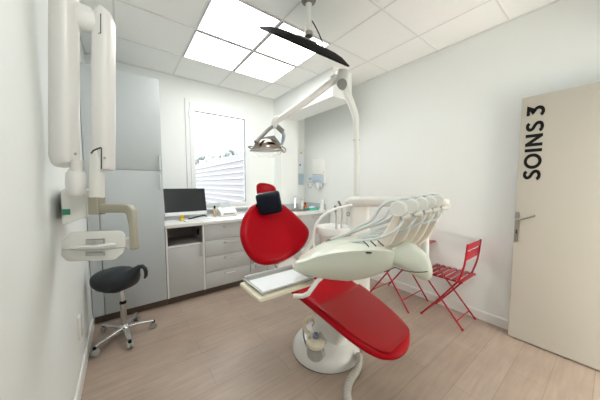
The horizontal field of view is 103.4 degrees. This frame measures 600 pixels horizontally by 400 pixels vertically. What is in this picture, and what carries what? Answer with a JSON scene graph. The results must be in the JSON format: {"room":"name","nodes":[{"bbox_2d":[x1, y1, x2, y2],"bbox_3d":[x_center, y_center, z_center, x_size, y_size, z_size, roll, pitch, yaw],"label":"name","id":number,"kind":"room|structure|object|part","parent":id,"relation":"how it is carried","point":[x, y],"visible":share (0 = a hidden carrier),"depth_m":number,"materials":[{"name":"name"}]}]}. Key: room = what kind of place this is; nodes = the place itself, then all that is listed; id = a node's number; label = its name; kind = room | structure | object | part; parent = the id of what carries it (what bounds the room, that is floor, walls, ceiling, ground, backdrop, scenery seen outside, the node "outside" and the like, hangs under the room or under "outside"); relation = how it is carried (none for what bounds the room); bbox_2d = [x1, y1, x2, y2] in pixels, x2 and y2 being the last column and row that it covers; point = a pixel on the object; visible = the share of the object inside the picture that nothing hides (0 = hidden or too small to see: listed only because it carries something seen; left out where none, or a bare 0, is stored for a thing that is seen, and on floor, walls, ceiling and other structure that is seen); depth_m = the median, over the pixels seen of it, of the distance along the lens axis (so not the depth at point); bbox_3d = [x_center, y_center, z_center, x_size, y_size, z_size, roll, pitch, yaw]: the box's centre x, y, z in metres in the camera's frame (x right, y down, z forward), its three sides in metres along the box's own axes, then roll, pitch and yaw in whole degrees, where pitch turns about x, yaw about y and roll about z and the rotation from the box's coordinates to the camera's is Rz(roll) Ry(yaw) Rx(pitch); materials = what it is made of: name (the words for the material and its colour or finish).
{"room":"dental clinic","nodes":[
{"label":"dental clinic","id":0,"kind":"room"},
{"bbox_2d":[0,0,94,399],"bbox_3d":[-1.268,-0.126,1.124,0.120,2.810,4.170,-3,5,-37],"label":"wall","id":1,"kind":"structure","parent":0,"point":[43,294],"depth_m":0.91,"materials":[{"name":"white paint"}]},
{"bbox_2d":[77,313,82,339],"bbox_3d":[-1.511,0.867,1.629,0.016,0.160,0.080,-3,5,-37],"label":"wall socket","id":2,"kind":"object","parent":1,"relation":"attached to","point":[79,318],"visible":1,"depth_m":1.60,"materials":[{"name":"white plastic"}]},
{"bbox_2d":[74,318,94,399],"bbox_3d":[-0.960,1.250,0.917,0.014,0.092,3.320,-3,5,-37],"label":"baseboard","id":3,"kind":"structure","parent":1,"relation":"attached to","point":[81,379],"depth_m":1.70,"materials":[{"name":"white"}]},
{"bbox_2d":[48,0,138,261],"bbox_3d":[-1.101,-0.376,1.207,0.714,1.344,0.276,3,5,39],"label":"dental x-ray machine","id":4,"kind":"object","parent":1,"relation":"attached to","point":[66,18],"visible":1,"depth_m":1.12,"materials":[{"name":"white plastic"}]},
{"bbox_3d":[-1.103,-0.598,1.111,0.095,0.888,0.148,0,4,0],"label":"arm","id":5,"kind":"part","parent":4,"relation":"part of","materials":[{"name":"beige plastic"}]},
{"bbox_3d":[-0.956,0.251,1.106,0.084,0.021,0.007,0,4,0],"label":"control panel","id":6,"kind":"part","parent":4,"relation":"part of","materials":[{"name":"grey plastic"}]},
{"bbox_3d":[-0.956,0.193,1.106,0.084,0.028,0.008,0,4,0],"label":"control panel","id":7,"kind":"part","parent":4,"relation":"part of","materials":[{"name":"grey plastic"}]},
{"bbox_3d":[-0.993,-0.562,1.198,0.086,0.824,0.134,0,4,1],"label":"arm","id":8,"kind":"part","parent":4,"relation":"part of","materials":[{"name":"beige plastic"}]},
{"bbox_3d":[-0.883,0.125,1.166,0.276,0.213,0.084,1,4,18],"label":"yoke arm","id":9,"kind":"part","parent":4,"relation":"part of","materials":[{"name":"beige plastic"}]},
{"bbox_2d":[84,54,304,269],"bbox_3d":[-1.191,-0.300,3.707,3.107,2.810,0.120,-3,5,-37],"label":"wall","id":10,"kind":"structure","parent":0,"point":[173,90],"depth_m":3.31,"materials":[{"name":"white paint"}]},
{"bbox_2d":[164,208,248,216],"bbox_3d":[-1.167,0.176,3.672,1.804,0.044,0.013,-3,5,-37],"label":"backsplash","id":11,"kind":"structure","parent":10,"relation":"attached to","point":[238,210],"depth_m":3.79,"materials":[{"name":"grey"}]},
{"bbox_2d":[184,98,249,208],"bbox_3d":[-1.218,-0.644,3.603,0.945,1.550,0.096,-3,5,-37],"label":"window","id":12,"kind":"structure","parent":10,"relation":"in","point":[217,136],"depth_m":3.58,"materials":[{"name":"white"}]},
{"bbox_3d":[-1.207,-0.615,3.616,0.758,1.304,0.004,-3,5,-37],"label":"pane","id":13,"kind":"part","parent":12,"relation":"part of","materials":[{"name":"clear glass"}]},
{"bbox_2d":[207,206,249,209],"bbox_3d":[-1.188,0.128,3.625,0.995,0.017,0.060,-3,5,-37],"label":"trim","id":14,"kind":"structure","parent":10,"relation":"attached to","point":[242,206],"depth_m":3.75,"materials":[{"name":"white"}]},
{"bbox_2d":[274,119,297,203],"bbox_3d":[-0.242,-0.611,4.186,0.350,1.545,0.220,-3,5,-37],"label":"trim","id":15,"kind":"structure","parent":10,"relation":"attached to","point":[286,164],"depth_m":4.09,"materials":[{"name":"white paint"}]},
{"bbox_2d":[298,150,303,184],"bbox_3d":[0.018,-0.615,4.514,0.140,0.670,0.006,-3,5,-37],"label":"notice","id":16,"kind":"object","parent":10,"relation":"attached to","point":[300,152],"visible":0.96,"depth_m":4.51,"materials":[{"name":"white paper"}]},
{"bbox_2d":[274,67,351,120],"bbox_3d":[0.122,-1.526,3.636,0.350,0.355,1.435,-3,5,-37],"label":"beam","id":17,"kind":"structure","parent":10,"relation":"attached to","point":[333,97],"depth_m":3.37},
{"bbox_2d":[80,0,555,98],"bbox_3d":[0.557,-1.595,1.281,3.347,0.100,5.950,-3,5,-37],"label":"ceiling","id":18,"kind":"structure","parent":0,"point":[381,33],"depth_m":2.25,"materials":[{"name":"tile"}]},
{"bbox_2d":[183,30,251,70],"bbox_3d":[-0.927,-1.631,2.638,0.576,0.014,0.576,-3,5,-37],"label":"recessed light","id":19,"kind":"object","parent":18,"relation":"in","point":[202,47],"visible":0.98,"depth_m":2.59,"materials":[{"name":"white plastic"}]},
{"bbox_2d":[196,0,281,49],"bbox_3d":[-0.567,-1.599,2.159,0.576,0.014,0.576,-3,5,-37],"label":"recessed light","id":20,"kind":"object","parent":18,"relation":"in","point":[238,22],"visible":1,"depth_m":2.12,"materials":[{"name":"white plastic"}]},
{"bbox_2d":[234,51,295,82],"bbox_3d":[-0.450,-1.655,2.995,0.576,0.014,0.576,-3,5,-37],"label":"recessed light","id":21,"kind":"object","parent":18,"relation":"in","point":[257,65],"visible":1,"depth_m":2.95,"materials":[{"name":"white plastic"}]},
{"bbox_2d":[255,21,329,65],"bbox_3d":[-0.090,-1.623,2.515,0.576,0.014,0.576,-3,5,-37],"label":"recessed light","id":22,"kind":"object","parent":18,"relation":"in","point":[273,46],"visible":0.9,"depth_m":2.54,"materials":[{"name":"white plastic"}]},
{"bbox_2d":[259,0,348,66],"bbox_3d":[0.055,-1.357,1.944,0.749,0.460,0.358,-3,5,-37],"label":"television","id":23,"kind":"object","parent":18,"relation":"hanging from","point":[305,41],"visible":1,"depth_m":1.85,"materials":[{"name":"black plastic"}]},
{"bbox_2d":[112,0,510,94],"bbox_3d":[0.059,-1.593,1.947,3.107,0.014,4.050,-3,5,-37],"label":"trim","id":24,"kind":"structure","parent":18,"relation":"attached to","point":[207,1],"depth_m":2.22,"materials":[{"name":"silver metal"}]},
{"bbox_2d":[81,278,599,399],"bbox_3d":[0.557,1.308,1.477,3.707,0.100,5.950,-3,5,-37],"label":"floor","id":25,"kind":"structure","parent":0,"point":[225,344],"depth_m":1.80,"materials":[{"name":"brown wood"}]},
{"bbox_2d":[89,264,156,356],"bbox_3d":[-1.558,0.879,2.106,0.472,0.670,0.527,-3,5,-37],"label":"stool","id":26,"kind":"object","parent":25,"relation":"on","point":[117,279],"visible":1,"depth_m":1.98,"materials":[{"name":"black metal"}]},
{"bbox_3d":[-1.593,1.142,1.971,0.044,0.037,0.216,1,4,14],"label":"leg","id":27,"kind":"part","parent":26,"relation":"part of","materials":[{"name":"silver metal"}]},
{"bbox_3d":[-1.692,1.131,2.140,0.213,0.037,0.044,1,4,15],"label":"leg","id":28,"kind":"part","parent":26,"relation":"part of","materials":[{"name":"silver metal"}]},
{"bbox_3d":[-1.552,0.659,2.035,0.399,0.221,0.343,-3,5,-37],"label":"seat","id":29,"kind":"part","parent":26,"relation":"part of","materials":[{"name":"black leather"}]},
{"bbox_3d":[-1.469,1.139,2.017,0.194,0.037,0.044,4,5,44],"label":"leg","id":30,"kind":"part","parent":26,"relation":"part of","materials":[{"name":"silver metal"}]},
{"bbox_3d":[-1.597,1.124,2.247,0.044,0.037,0.235,-1,4,-15],"label":"leg","id":31,"kind":"part","parent":26,"relation":"part of","materials":[{"name":"silver metal"}]},
{"bbox_3d":[-1.460,1.128,2.179,0.192,0.037,0.044,-3,5,-37],"label":"leg","id":32,"kind":"part","parent":26,"relation":"part of","materials":[{"name":"silver metal"}]},
{"bbox_2d":[80,62,166,323],"bbox_3d":[-1.920,-0.042,2.632,0.623,2.440,0.737,-3,5,-37],"label":"tall cabinet","id":33,"kind":"object","parent":25,"relation":"on","point":[136,180],"visible":0.74,"depth_m":2.39,"materials":[{"name":"grey laminate"}]},
{"bbox_3d":[-1.941,-0.054,2.212,0.086,2.360,0.014,-3,5,-37],"label":"filler panel","id":34,"kind":"part","parent":33,"relation":"part of","materials":[{"name":"grey laminate"}]},
{"bbox_3d":[-1.688,0.405,2.429,0.528,1.409,0.019,-3,5,-37],"label":"door","id":35,"kind":"part","parent":33,"relation":"part of","materials":[{"name":"grey laminate"}]},
{"bbox_3d":[-1.688,-0.772,2.349,0.528,0.941,0.019,-3,5,-37],"label":"door","id":36,"kind":"part","parent":33,"relation":"part of","materials":[{"name":"grey laminate"}]},
{"bbox_2d":[165,225,205,303],"bbox_3d":[-1.505,0.721,2.996,0.406,0.868,0.737,-3,5,-37],"label":"base cabinet","id":37,"kind":"object","parent":25,"relation":"on","point":[185,265],"visible":0.91,"depth_m":2.76,"materials":[{"name":"white laminate"}]},
{"bbox_3d":[-1.309,0.809,2.740,0.366,0.560,0.019,-3,5,-37],"label":"door","id":38,"kind":"part","parent":37,"relation":"part of","materials":[{"name":"grey laminate"}]},
{"bbox_2d":[204,221,249,293],"bbox_3d":[-1.108,0.701,3.292,0.580,0.868,0.737,-3,5,-37],"label":"base cabinet","id":39,"kind":"object","parent":25,"relation":"on","point":[227,262],"visible":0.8,"depth_m":2.99,"materials":[{"name":"grey laminate"}]},
{"bbox_3d":[-0.912,0.385,3.010,0.576,0.195,0.019,-3,5,-37],"label":"drawer","id":40,"kind":"part","parent":39,"relation":"part of","materials":[{"name":"grey laminate"}]},
{"bbox_3d":[-0.912,0.583,3.023,0.576,0.195,0.019,-3,5,-37],"label":"drawer","id":41,"kind":"part","parent":39,"relation":"part of","materials":[{"name":"grey laminate"}]},
{"bbox_3d":[-0.912,0.781,3.037,0.576,0.193,0.019,-3,5,-37],"label":"drawer","id":42,"kind":"part","parent":39,"relation":"part of","materials":[{"name":"grey laminate"}]},
{"bbox_3d":[-0.912,0.975,3.050,0.576,0.189,0.019,-3,5,-37],"label":"drawer","id":43,"kind":"part","parent":39,"relation":"part of","materials":[{"name":"grey laminate"}]},
{"bbox_2d":[250,259,266,274],"bbox_3d":[-0.772,0.684,3.543,0.252,0.868,0.737,-3,5,-37],"label":"base cabinet","id":44,"kind":"object","parent":25,"relation":"on","point":[254,267],"visible":0.11,"depth_m":3.26,"materials":[{"name":"grey laminate"}]},
{"bbox_2d":[240,183,312,267],"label":"dental chair","id":45,"kind":"object","parent":25,"relation":"on","point":[271,233],"depth_m":1.98,"materials":[{"name":"red leather"}]},
{"bbox_2d":[256,191,282,214],"bbox_3d":[-0.257,0.025,1.985,0.219,0.209,0.117,0,4,-2],"label":"cushion","id":46,"kind":"object","parent":45,"relation":"on","point":[268,203],"depth_m":1.94,"materials":[{"name":"black leather"}]},
{"bbox_3d":[-0.203,0.276,2.079,0.676,0.486,0.287,-3,5,-37],"label":"backrest","id":47,"kind":"part","parent":45,"relation":"part of","materials":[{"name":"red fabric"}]},
{"bbox_3d":[0.068,0.400,2.001,0.128,0.200,0.054,-1,4,-18],"label":"armrest","id":48,"kind":"part","parent":45,"relation":"part of","materials":[{"name":"white ceramic"}]},
{"bbox_2d":[267,216,299,269],"bbox_3d":[-0.430,0.667,3.799,0.597,0.868,0.737,-3,5,-37],"label":"base cabinet","id":49,"kind":"object","parent":25,"relation":"on","point":[269,267],"visible":0.03,"depth_m":3.64,"materials":[{"name":"grey laminate"}]},
{"bbox_3d":[-0.354,0.650,3.447,0.295,0.783,0.019,-3,5,-37],"label":"door","id":50,"kind":"part","parent":49,"relation":"part of","materials":[{"name":"grey laminate"}]},
{"bbox_3d":[-0.115,0.638,3.625,0.294,0.783,0.019,-3,5,-37],"label":"door","id":51,"kind":"part","parent":49,"relation":"part of","materials":[{"name":"grey laminate"}]},
{"bbox_2d":[300,213,329,255],"bbox_3d":[0.060,0.642,4.166,0.624,0.868,0.737,-3,5,-37],"label":"base cabinet","id":52,"kind":"object","parent":25,"relation":"on","point":[310,220],"visible":0.2,"depth_m":3.83,"materials":[{"name":"grey laminate"}]},
{"bbox_2d":[164,196,327,228],"bbox_3d":[-0.685,0.101,3.583,2.475,0.287,0.727,-3,5,-37],"label":"countertop","id":53,"kind":"structure","parent":52,"relation":"on","point":[169,222],"depth_m":3.15,"materials":[{"name":"white laminate"}]},
{"bbox_2d":[163,188,206,219],"bbox_3d":[-1.452,0.048,3.024,0.490,0.387,0.165,-3,5,-37],"label":"desktop monitor","id":54,"kind":"object","parent":53,"relation":"on","point":[187,202],"visible":0.88,"depth_m":3.02,"materials":[{"name":"grey plastic"}]},
{"bbox_2d":[184,217,220,222],"bbox_3d":[-1.188,0.242,2.900,0.410,0.016,0.120,-3,5,-37],"label":"keyboard","id":55,"kind":"object","parent":53,"relation":"on","point":[216,218],"visible":1,"depth_m":2.87,"materials":[{"name":"white plastic"}]},
{"bbox_2d":[213,206,216,216],"bbox_3d":[-1.167,0.152,3.242,0.052,0.150,0.052,-3,5,-37],"label":"bottle","id":56,"kind":"object","parent":53,"relation":"on","point":[214,209],"visible":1,"depth_m":3.22,"materials":[{"name":"beige plastic"}]},
{"bbox_2d":[216,202,236,216],"bbox_3d":[-1.048,0.128,3.374,0.230,0.180,0.238,-3,5,-37],"label":"printer","id":57,"kind":"object","parent":53,"relation":"on","point":[225,210],"visible":0.94,"depth_m":3.33,"materials":[{"name":"white plastic"}]},
{"bbox_2d":[283,203,297,209],"bbox_3d":[-0.172,0.116,4.141,0.350,0.100,0.011,-3,5,-37],"label":"backsplash","id":58,"kind":"structure","parent":53,"relation":"on","point":[290,206],"depth_m":4.15,"materials":[{"name":"grey"}]},
{"bbox_2d":[291,196,307,210],"bbox_3d":[-0.024,0.053,4.014,0.402,0.251,0.313,-3,5,-37],"label":"bottle","id":59,"kind":"object","parent":53,"relation":"in","point":[294,207],"depth_m":4.13,"materials":[{"name":"metal"}]},
{"bbox_2d":[301,198,303,208],"bbox_3d":[0.042,0.067,4.160,0.052,0.195,0.066,-3,5,-37],"label":"soap bottle","id":60,"kind":"object","parent":53,"relation":"on","point":[302,199],"visible":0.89,"depth_m":4.15,"materials":[{"name":"white plastic"}]},
{"bbox_2d":[305,206,318,210],"bbox_3d":[0.207,0.138,4.078,0.200,0.066,0.130,-3,5,-37],"label":"glove box","id":61,"kind":"object","parent":53,"relation":"on","point":[310,208],"visible":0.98,"depth_m":4.04,"materials":[{"name":"teal cardboard"}]},
{"bbox_2d":[319,200,324,209],"bbox_3d":[0.376,0.085,4.033,0.092,0.178,0.092,-3,5,-37],"label":"dispenser","id":62,"kind":"object","parent":53,"relation":"on","point":[321,201],"visible":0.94,"depth_m":4.00,"materials":[{"name":"white plastic"}]},
{"bbox_3d":[0.256,0.609,3.902,0.620,0.266,0.019,-3,5,-37],"label":"drawer","id":63,"kind":"part","parent":52,"relation":"part of","materials":[{"name":"grey laminate"}]},
{"bbox_3d":[0.256,0.350,3.885,0.620,0.244,0.019,-3,5,-37],"label":"drawer","id":64,"kind":"part","parent":52,"relation":"part of","materials":[{"name":"grey laminate"}]},
{"bbox_2d":[240,193,450,301],"bbox_3d":[0.326,0.596,1.645,1.377,1.299,1.073,-3,5,-37],"label":"dental delivery unit","id":65,"kind":"object","parent":25,"relation":"on","point":[350,251],"visible":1,"depth_m":1.26,"materials":[{"name":"white plastic"}]},
{"bbox_2d":[242,265,314,295],"bbox_3d":[-0.126,0.467,1.416,0.366,0.035,0.241,-3,5,-37],"label":"tray","id":66,"kind":"object","parent":65,"relation":"on","point":[265,282],"visible":0.94,"depth_m":1.41,"materials":[{"name":"grey plastic"}]},
{"bbox_2d":[248,68,358,195],"bbox_3d":[0.032,-0.602,2.219,1.028,1.202,0.275,0,4,-6],"label":"lamp","id":67,"kind":"object","parent":65,"relation":"on","point":[269,146],"visible":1,"depth_m":2.17,"materials":[{"name":"white metal"}]},
{"bbox_3d":[-0.193,-0.665,2.211,0.102,0.094,0.046,-1,4,-12],"label":"yoke handle","id":68,"kind":"part","parent":67,"relation":"part of","materials":[{"name":"grey plastic"}]},
{"bbox_3d":[-0.163,-0.598,2.274,0.051,0.135,0.108,0,4,-4],"label":"yoke arm","id":69,"kind":"part","parent":67,"relation":"part of","materials":[{"name":"grey metal"}]},
{"bbox_3d":[0.095,-0.956,2.200,0.609,0.460,0.072,0,4,-3],"label":"balance arm","id":70,"kind":"part","parent":67,"relation":"part of","materials":[{"name":"beige plastic"}]},
{"bbox_3d":[0.524,-0.381,2.200,0.056,0.763,0.104,0,4,-5],"label":"post","id":71,"kind":"part","parent":67,"relation":"part of","materials":[{"name":"white metal"}]},
{"bbox_3d":[0.272,0.243,2.016,0.347,0.419,0.051,-1,4,-10],"label":"assistant rail","id":72,"kind":"part","parent":65,"relation":"part of","materials":[{"name":"white plastic"}]},
{"bbox_2d":[316,223,350,243],"bbox_3d":[0.290,0.312,2.080,0.304,0.168,0.304,-3,5,-37],"label":"bowl","id":73,"kind":"object","parent":65,"relation":"on","point":[325,231],"depth_m":2.00,"materials":[{"name":"white ceramic"}]},
{"bbox_3d":[0.412,0.173,1.226,0.202,0.246,0.086,2,4,28],"label":"whip arm","id":74,"kind":"part","parent":65,"relation":"part of","materials":[{"name":"beige plastic"}]},
{"bbox_3d":[0.741,0.022,1.955,0.831,0.119,0.201,3,5,33],"label":"support arm","id":75,"kind":"part","parent":65,"relation":"part of","materials":[{"name":"white plastic"}]},
{"bbox_3d":[0.504,0.172,1.293,0.206,0.261,0.086,2,4,27],"label":"whip arm","id":76,"kind":"part","parent":65,"relation":"part of","materials":[{"name":"beige plastic"}]},
{"bbox_3d":[0.588,0.172,1.361,0.211,0.276,0.086,2,4,26],"label":"whip arm","id":77,"kind":"part","parent":65,"relation":"part of","materials":[{"name":"beige plastic"}]},
{"bbox_3d":[0.668,0.173,1.428,0.218,0.290,0.086,2,4,24],"label":"whip arm","id":78,"kind":"part","parent":65,"relation":"part of","materials":[{"name":"beige plastic"}]},
{"bbox_3d":[0.842,0.220,1.610,0.065,0.393,0.193,2,4,21],"label":"drop post","id":79,"kind":"part","parent":65,"relation":"part of","materials":[{"name":"white plastic"}]},
{"bbox_3d":[0.753,0.173,1.495,0.224,0.305,0.085,2,4,23],"label":"whip arm","id":80,"kind":"part","parent":65,"relation":"part of","materials":[{"name":"beige plastic"}]},
{"bbox_2d":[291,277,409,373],"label":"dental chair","id":81,"kind":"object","parent":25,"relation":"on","point":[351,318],"depth_m":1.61,"materials":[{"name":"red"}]},
{"bbox_2d":[302,316,325,361],"bbox_3d":[0.096,0.956,1.633,0.169,0.261,0.133,1,4,9],"label":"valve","id":82,"kind":"object","parent":81,"relation":"on","point":[315,342],"visible":1,"depth_m":1.60,"materials":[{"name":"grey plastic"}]},
{"bbox_3d":[0.155,0.949,1.630,0.045,0.069,0.050,0,4,0],"label":"lever","id":83,"kind":"part","parent":82,"relation":"part of","materials":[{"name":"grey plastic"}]},
{"bbox_3d":[0.294,0.726,1.696,0.556,0.229,0.978,-3,5,-37],"label":"seat","id":84,"kind":"part","parent":81,"relation":"part of","materials":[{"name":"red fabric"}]},
{"bbox_2d":[343,352,362,399],"bbox_3d":[0.362,1.205,1.480,0.186,0.091,0.636,0,4,3],"label":"corrugated hose","id":85,"kind":"object","parent":25,"relation":"on","point":[347,389],"visible":1,"depth_m":1.60,"materials":[{"name":"grey plastic"}]},
{"bbox_2d":[370,234,435,312],"bbox_3d":[1.147,0.811,2.785,0.553,0.711,0.595,-3,5,-37],"label":"folding chair","id":86,"kind":"object","parent":25,"relation":"on","point":[430,241],"visible":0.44,"depth_m":2.73,"materials":[{"name":"red metal"}]},
{"bbox_3d":[0.988,0.822,2.687,0.018,0.702,0.512,-3,5,-37],"label":"leg","id":87,"kind":"part","parent":86,"relation":"part of","materials":[{"name":"red metal"}]},
{"bbox_3d":[0.986,0.824,2.657,0.018,0.703,0.522,-3,5,-37],"label":"leg","id":88,"kind":"part","parent":86,"relation":"part of","materials":[{"name":"red metal"}]},
{"bbox_3d":[1.322,0.807,2.908,0.018,0.703,0.522,-3,5,-37],"label":"leg","id":89,"kind":"part","parent":86,"relation":"part of","materials":[{"name":"red metal"}]},
{"bbox_2d":[420,239,481,330],"bbox_3d":[1.519,0.787,2.408,0.364,0.816,0.412,-3,5,-37],"label":"folding chair","id":90,"kind":"object","parent":25,"relation":"on","point":[475,252],"visible":0.94,"depth_m":2.33,"materials":[{"name":"red metal"}]},
{"bbox_3d":[1.389,0.974,2.330,0.016,0.448,0.392,-3,5,-37],"label":"leg","id":91,"kind":"part","parent":90,"relation":"part of","materials":[{"name":"red metal"}]},
{"bbox_3d":[1.387,0.792,2.301,0.017,0.813,0.398,-3,5,-37],"label":"leg","id":92,"kind":"part","parent":90,"relation":"part of","materials":[{"name":"red metal"}]},
{"bbox_3d":[1.508,0.748,2.420,0.346,0.014,0.375,-3,5,-37],"label":"seat frame","id":93,"kind":"part","parent":90,"relation":"part of","materials":[{"name":"red metal"}]},
{"bbox_3d":[1.642,0.961,2.520,0.016,0.448,0.392,-3,5,-37],"label":"leg","id":94,"kind":"part","parent":90,"relation":"part of","materials":[{"name":"red metal"}]},
{"bbox_3d":[1.659,0.779,2.505,0.017,0.813,0.398,-3,5,-37],"label":"leg","id":95,"kind":"part","parent":90,"relation":"part of","materials":[{"name":"red metal"}]},
{"bbox_2d":[305,0,599,319],"bbox_3d":[1.848,-0.208,2.345,0.120,2.810,5.950,-3,5,-37],"label":"wall","id":96,"kind":"structure","parent":0,"point":[446,122],"depth_m":2.45,"materials":[{"name":"white paint"}]},
{"bbox_2d":[306,202,325,209],"bbox_3d":[0.262,0.101,4.373,0.013,0.100,0.598,-3,5,-37],"label":"backsplash","id":97,"kind":"structure","parent":96,"relation":"attached to","point":[308,204],"depth_m":4.36,"materials":[{"name":"grey"}]},
{"bbox_2d":[312,159,325,188],"bbox_3d":[0.325,-0.454,4.193,0.084,0.529,0.295,-3,5,-37],"label":"paper towel dispenser","id":98,"kind":"object","parent":96,"relation":"attached to","point":[318,165],"visible":1,"depth_m":4.13,"materials":[{"name":"white plastic"}]},
{"bbox_2d":[315,182,321,188],"bbox_3d":[0.315,-0.251,4.196,0.054,0.124,0.190,-3,5,-37],"label":"towel","id":99,"kind":"object","parent":98,"relation":"hanging from","point":[318,184],"depth_m":4.18,"materials":[{"name":"white paper"}]},
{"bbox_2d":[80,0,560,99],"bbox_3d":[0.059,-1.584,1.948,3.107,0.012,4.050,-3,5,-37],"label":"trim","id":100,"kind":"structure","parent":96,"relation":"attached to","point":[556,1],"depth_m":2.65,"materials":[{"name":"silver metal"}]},
{"bbox_2d":[370,274,508,329],"bbox_3d":[1.516,1.125,2.767,0.014,0.092,3.320,-3,5,-37],"label":"baseboard","id":101,"kind":"structure","parent":96,"relation":"attached to","point":[501,322],"depth_m":2.56,"materials":[{"name":"white paint"}]},
{"bbox_2d":[508,82,599,370],"bbox_3d":[2.095,0.201,1.702,0.106,2.056,0.844,-3,5,-37],"label":"door","id":102,"kind":"structure","parent":96,"relation":"in","point":[554,307],"depth_m":1.84,"materials":[{"name":"paint"}]},
{"bbox_3d":[1.860,0.230,2.033,0.008,0.258,0.028,-3,5,-37],"label":"handle plate","id":103,"kind":"part","parent":102,"relation":"part of","materials":[{"name":"silver metal"}]},
{"bbox_3d":[1.867,0.142,1.965,0.060,0.062,0.127,-3,5,-37],"label":"lever","id":104,"kind":"part","parent":102,"relation":"part of","materials":[{"name":"silver metal"}]}
]}

